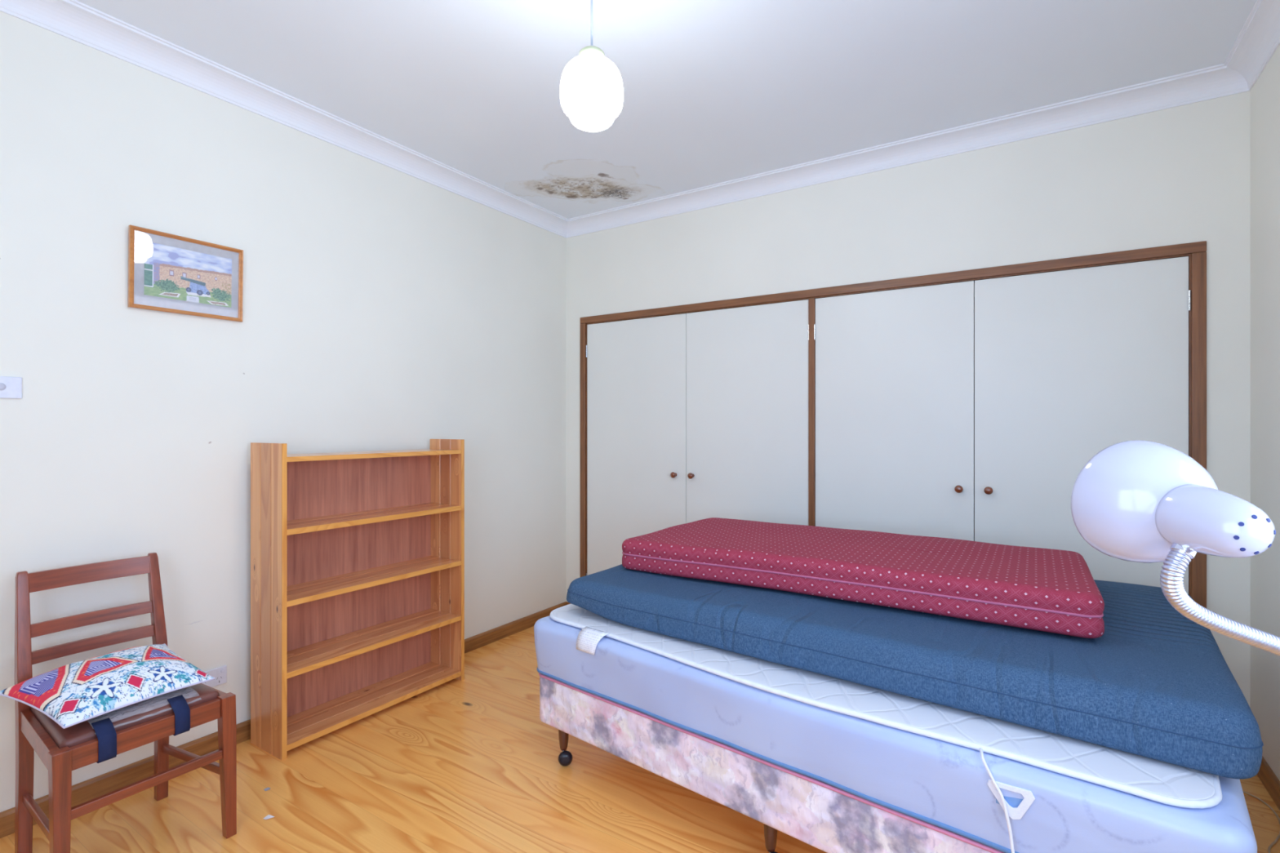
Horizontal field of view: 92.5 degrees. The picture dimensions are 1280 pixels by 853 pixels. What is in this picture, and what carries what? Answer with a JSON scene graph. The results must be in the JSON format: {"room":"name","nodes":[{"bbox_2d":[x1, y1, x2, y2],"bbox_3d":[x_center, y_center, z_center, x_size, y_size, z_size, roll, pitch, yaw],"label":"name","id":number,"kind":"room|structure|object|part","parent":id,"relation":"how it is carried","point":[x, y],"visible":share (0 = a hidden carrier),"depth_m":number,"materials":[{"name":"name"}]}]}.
{"room":"bedroom","nodes":[
{"label":"bedroom","id":0,"kind":"room"},
{"bbox_2d":[0,10,566,812],"bbox_3d":[-1.507,-0.056,2.963,0.120,2.765,4.930,0,0,33],"label":"wall","id":1,"kind":"structure","parent":0,"point":[384,308],"depth_m":2.52,"materials":[{"name":"paint"}]},
{"bbox_2d":[0,376,22,399],"bbox_3d":[-2.068,-0.127,1.970,0.013,0.071,0.116,0,0,33],"label":"light switch","id":2,"kind":"object","parent":1,"relation":"attached to","point":[10,387],"visible":1,"depth_m":2.00,"materials":[{"name":"white plastic"}]},
{"bbox_2d":[128,224,243,322],"bbox_3d":[-1.773,-0.590,2.411,0.025,0.300,0.384,0,0,32],"label":"framed picture","id":3,"kind":"object","parent":1,"relation":"attached to","point":[168,273],"visible":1,"depth_m":2.40,"materials":[{"name":"brown wood"}]},
{"bbox_2d":[202,665,226,687],"bbox_3d":[-1.739,1.023,2.481,0.012,0.072,0.116,0,0,33],"label":"power outlet","id":4,"kind":"object","parent":1,"relation":"attached to","point":[220,673],"visible":0.57,"depth_m":2.50,"materials":[{"name":"white plastic"}]},
{"bbox_2d":[0,601,567,838],"bbox_3d":[-1.622,1.288,2.662,0.014,0.078,4.060,0,0,33],"label":"baseboard","id":5,"kind":"structure","parent":1,"relation":"attached to","point":[85,791],"depth_m":2.31,"materials":[{"name":"brown wood"}]},
{"bbox_2d":[0,0,1279,238],"bbox_3d":[-0.142,-1.391,1.706,3.536,0.094,4.060,0,0,33],"label":"trim","id":6,"kind":"structure","parent":1,"relation":"attached to","point":[1258,40],"depth_m":2.76,"materials":[{"name":"white paint"}]},
{"bbox_2d":[0,626,1279,852],"bbox_3d":[0.028,1.352,1.971,3.776,0.050,4.930,0,0,33],"label":"floor","id":7,"kind":"structure","parent":0,"point":[470,765],"depth_m":2.19,"materials":[{"name":"brown wood"}]},
{"bbox_2d":[13,552,236,852],"bbox_3d":[-1.651,0.893,1.945,0.533,0.868,0.448,0,0,33],"label":"dining chair","id":8,"kind":"object","parent":7,"relation":"on","point":[62,751],"visible":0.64,"depth_m":1.91,"materials":[{"name":"brown wood"}]},
{"bbox_3d":[-1.927,0.893,1.910,0.093,0.868,0.042,0,0,33],"label":"post","id":9,"kind":"part","parent":8,"relation":"part of","materials":[{"name":"brown wood"}]},
{"bbox_3d":[-1.554,1.098,1.639,0.038,0.458,0.040,0,0,33],"label":"leg","id":10,"kind":"part","parent":8,"relation":"part of","materials":[{"name":"brown wood"}]},
{"bbox_3d":[-1.861,0.497,2.078,0.035,0.060,0.324,0,0,33],"label":"rail","id":11,"kind":"part","parent":8,"relation":"part of","materials":[{"name":"brown wood"}]},
{"bbox_3d":[-1.845,0.647,2.068,0.031,0.040,0.324,0,0,33],"label":"rail","id":12,"kind":"part","parent":8,"relation":"part of","materials":[{"name":"brown wood"}]},
{"bbox_3d":[-1.836,0.730,2.062,0.030,0.038,0.324,0,0,33],"label":"rail","id":13,"kind":"part","parent":8,"relation":"part of","materials":[{"name":"brown wood"}]},
{"bbox_2d":[0,643,215,728],"bbox_3d":[-1.644,0.780,1.901,0.405,0.099,0.436,0,0,33],"label":"cushion","id":14,"kind":"object","parent":8,"relation":"on","point":[70,695],"visible":1,"depth_m":1.83,"materials":[{"name":"fabric"}]},
{"bbox_3d":[-1.629,0.902,1.927,0.458,0.058,0.430,0,0,33],"label":"seat frame","id":15,"kind":"part","parent":8,"relation":"part of","materials":[{"name":"brown wood"}]},
{"bbox_3d":[-1.630,0.863,1.928,0.411,0.052,0.385,0,0,33],"label":"seat","id":16,"kind":"part","parent":8,"relation":"part of","materials":[{"name":"brown leather"}]},
{"bbox_2d":[91,694,190,763],"bbox_3d":[-1.605,0.883,1.919,0.419,0.107,0.260,0,0,33],"label":"straps","id":17,"kind":"object","parent":8,"relation":"on","point":[104,730],"visible":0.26,"depth_m":1.74,"materials":[{"name":"blue fabric"}]},
{"bbox_3d":[-1.736,0.893,2.206,0.093,0.868,0.038,0,0,33],"label":"post","id":18,"kind":"part","parent":8,"relation":"part of","materials":[{"name":"brown wood"}]},
{"bbox_3d":[-1.334,1.098,1.979,0.038,0.458,0.046,0,0,33],"label":"leg","id":19,"kind":"part","parent":8,"relation":"part of","materials":[{"name":"brown wood"}]},
{"bbox_2d":[263,814,274,819],"bbox_3d":[-1.257,1.322,2.071,0.032,0.009,0.020,0,0,15],"label":"paper scrap","id":20,"kind":"object","parent":7,"relation":"on","point":[268,816],"visible":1,"depth_m":2.07,"materials":[{"name":"white paper"}]},
{"bbox_2d":[250,439,464,760],"bbox_3d":[-1.277,0.697,2.888,0.252,1.259,0.925,0,0,33],"label":"bookshelf","id":21,"kind":"object","parent":7,"relation":"on","point":[357,557],"visible":1,"depth_m":2.88,"materials":[{"name":"brown wood"}]},
{"bbox_3d":[-1.523,0.697,2.509,0.250,1.259,0.020,0,0,33],"label":"panel","id":22,"kind":"part","parent":21,"relation":"part of","materials":[{"name":"brown wood"}]},
{"bbox_3d":[-1.378,0.721,2.954,0.006,1.157,0.885,0,0,33],"label":"panel","id":23,"kind":"part","parent":21,"relation":"part of","materials":[{"name":"brown wood"}]},
{"bbox_3d":[-1.275,0.132,2.887,0.240,0.020,0.885,0,0,33],"label":"shelf","id":24,"kind":"part","parent":21,"relation":"part of","materials":[{"name":"brown wood"}]},
{"bbox_3d":[-1.275,0.712,2.887,0.240,0.022,0.885,0,0,33],"label":"shelf","id":25,"kind":"part","parent":21,"relation":"part of","materials":[{"name":"brown wood"}]},
{"bbox_3d":[-1.275,1.288,2.887,0.240,0.023,0.885,0,0,33],"label":"shelf","id":26,"kind":"part","parent":21,"relation":"part of","materials":[{"name":"brown wood"}]},
{"bbox_3d":[-1.275,0.424,2.887,0.240,0.023,0.885,0,0,33],"label":"shelf","id":27,"kind":"part","parent":21,"relation":"part of","materials":[{"name":"brown wood"}]},
{"bbox_3d":[-1.275,0.999,2.887,0.240,0.022,0.885,0,0,33],"label":"shelf","id":28,"kind":"part","parent":21,"relation":"part of","materials":[{"name":"brown wood"}]},
{"bbox_3d":[-1.032,0.697,3.269,0.250,1.259,0.020,0,0,33],"label":"panel","id":29,"kind":"part","parent":21,"relation":"part of","materials":[{"name":"brown wood"}]},
{"bbox_2d":[538,673,1004,852],"bbox_3d":[0.779,1.145,2.312,1.963,0.362,1.383,0,0,40],"label":"bed base","id":30,"kind":"object","parent":7,"relation":"on","point":[827,818],"visible":0.14,"depth_m":1.82,"materials":[{"name":"fabric"}]},
{"bbox_3d":[-0.300,1.212,2.407,0.040,0.114,0.040,0,0,40],"label":"leg","id":31,"kind":"part","parent":30,"relation":"part of","materials":[{"name":"brown wood"}]},
{"bbox_3d":[0.392,1.212,1.835,0.040,0.114,0.040,0,0,40],"label":"leg","id":32,"kind":"part","parent":30,"relation":"part of","materials":[{"name":"brown wood"}]},
{"bbox_2d":[533,615,1257,852],"bbox_3d":[0.791,0.862,2.300,2.038,0.201,1.409,0,0,40],"label":"mattress","id":33,"kind":"object","parent":30,"relation":"on","point":[948,786],"visible":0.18,"depth_m":1.51,"materials":[{"name":"blue fabric"}]},
{"bbox_2d":[549,604,1222,852],"bbox_3d":[0.730,1.036,2.251,1.997,0.587,1.482,0,0,40],"label":"quilted underlay","id":34,"kind":"object","parent":33,"relation":"on","point":[1159,781],"visible":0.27,"depth_m":1.55,"materials":[{"name":"white fabric"}]},
{"bbox_2d":[566,564,1263,779],"bbox_3d":[0.867,0.665,2.374,2.021,0.142,1.342,0,0,37],"label":"mattress","id":35,"kind":"object","parent":34,"relation":"on","point":[1157,684],"visible":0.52,"depth_m":1.67,"materials":[{"name":"fabric"}]},
{"bbox_2d":[622,517,1104,638],"bbox_3d":[0.800,0.530,2.441,1.666,0.144,0.816,0,0,33],"label":"mattress","id":36,"kind":"object","parent":35,"relation":"on","point":[1055,591],"visible":1,"depth_m":2.12,"materials":[{"name":"fabric"}]},
{"bbox_3d":[0.860,1.039,1.263,0.077,0.579,0.398,0,0,-27],"label":"power cord","id":37,"kind":"part","parent":34,"relation":"part of","materials":[{"name":"white plastic"}]},
{"bbox_3d":[0.825,0.835,1.362,0.092,0.075,0.005,0,0,40],"label":"handle","id":38,"kind":"part","parent":33,"relation":"part of","materials":[{"name":"white plastic"}]},
{"bbox_2d":[580,240,1206,608],"bbox_3d":[1.116,0.282,3.653,3.270,2.090,0.664,0,0,33],"label":"tall cabinet","id":39,"kind":"object","parent":7,"relation":"on","point":[922,406],"visible":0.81,"depth_m":3.16,"materials":[{"name":"paint"}]},
{"bbox_3d":[-0.035,0.302,4.063,0.782,2.025,0.020,0,0,33],"label":"door","id":40,"kind":"part","parent":39,"relation":"part of","materials":[{"name":"paint"}]},
{"bbox_3d":[0.213,0.306,3.866,0.038,0.038,0.042,0,0,33],"label":"knob","id":41,"kind":"part","parent":39,"relation":"part of","materials":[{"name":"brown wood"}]},
{"bbox_3d":[0.317,0.306,3.798,0.038,0.038,0.042,0,0,33],"label":"knob","id":42,"kind":"part","parent":39,"relation":"part of","materials":[{"name":"brown wood"}]},
{"bbox_3d":[0.621,0.302,3.639,0.774,2.025,0.020,0,0,33],"label":"door","id":43,"kind":"part","parent":39,"relation":"part of","materials":[{"name":"paint"}]},
{"bbox_3d":[1.304,0.302,3.198,0.776,2.025,0.020,0,0,33],"label":"door","id":44,"kind":"part","parent":39,"relation":"part of","materials":[{"name":"paint"}]},
{"bbox_3d":[1.560,0.306,2.995,0.038,0.038,0.042,0,0,33],"label":"knob","id":45,"kind":"part","parent":39,"relation":"part of","materials":[{"name":"brown wood"}]},
{"bbox_3d":[1.666,0.306,2.927,0.038,0.038,0.042,0,0,33],"label":"knob","id":46,"kind":"part","parent":39,"relation":"part of","materials":[{"name":"brown wood"}]},
{"bbox_3d":[1.962,0.302,2.773,0.786,2.025,0.020,0,0,33],"label":"door","id":47,"kind":"part","parent":39,"relation":"part of","materials":[{"name":"paint"}]},
{"bbox_2d":[1071,440,1279,656],"bbox_3d":[0.582,0.670,0.491,0.313,1.314,0.254,0,0,-17],"label":"gooseneck lamp","id":48,"kind":"object","parent":7,"relation":"on","point":[1142,501],"visible":1,"depth_m":0.51,"materials":[{"name":"white metal"}]},
{"bbox_3d":[0.453,0.068,0.536,0.112,0.111,0.072,0,0,1],"label":"lamp shade","id":49,"kind":"part","parent":48,"relation":"part of","materials":[{"name":"white metal"}]},
{"bbox_2d":[1243,791,1279,852],"bbox_3d":[1.411,1.324,1.651,0.806,0.006,1.933,0,0,33],"label":"cord","id":50,"kind":"object","parent":7,"relation":"on","point":[1275,842],"visible":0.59,"depth_m":2.07,"materials":[{"name":"plastic"}]},
{"bbox_2d":[76,0,1257,218],"bbox_3d":[0.028,-1.463,1.971,3.776,0.050,4.930,0,0,33],"label":"ceiling","id":51,"kind":"structure","parent":0,"point":[716,91],"depth_m":2.44,"materials":[{"name":"paint"}]},
{"bbox_2d":[560,0,623,131],"bbox_3d":[-0.143,-1.164,1.816,0.187,0.549,0.187,0,0,33],"label":"pendant lamp","id":52,"kind":"object","parent":51,"relation":"hanging from","point":[592,92],"visible":1,"depth_m":1.75,"materials":[{"name":"white glass"}]},
{"bbox_3d":[-0.143,-0.908,1.816,0.134,0.038,0.134,0,0,33],"label":"lamp shade","id":53,"kind":"part","parent":52,"relation":"part of","materials":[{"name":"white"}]},
{"bbox_3d":[-0.143,-1.001,1.816,0.187,0.148,0.187,0,0,33],"label":"globe","id":54,"kind":"part","parent":52,"relation":"part of","materials":[{"name":"white glass"}]},
{"bbox_3d":[-0.143,-1.265,1.816,0.016,0.306,0.016,0,0,33],"label":"cord","id":55,"kind":"part","parent":52,"relation":"part of","materials":[{"name":"white plastic"}]},
{"bbox_2d":[566,90,1250,708],"bbox_3d":[1.162,-0.056,3.726,3.536,2.765,0.750,0,0,33],"label":"wall","id":56,"kind":"structure","parent":0,"point":[1179,175],"depth_m":2.92,"materials":[{"name":"paint"}]},
{"bbox_2d":[1250,44,1279,781],"bbox_3d":[1.564,-0.056,0.979,0.120,2.765,4.930,0,0,33],"label":"wall","id":57,"kind":"structure","parent":0,"point":[1265,92],"depth_m":2.29,"materials":[{"name":"paint"}]},
{"bbox_2d":[1257,755,1279,810],"bbox_3d":[1.337,1.288,0.751,0.014,0.078,4.060,0,0,33],"label":"baseboard","id":58,"kind":"structure","parent":57,"relation":"attached to","point":[1267,776],"depth_m":2.20,"materials":[{"name":"brown wood"}]}
]}

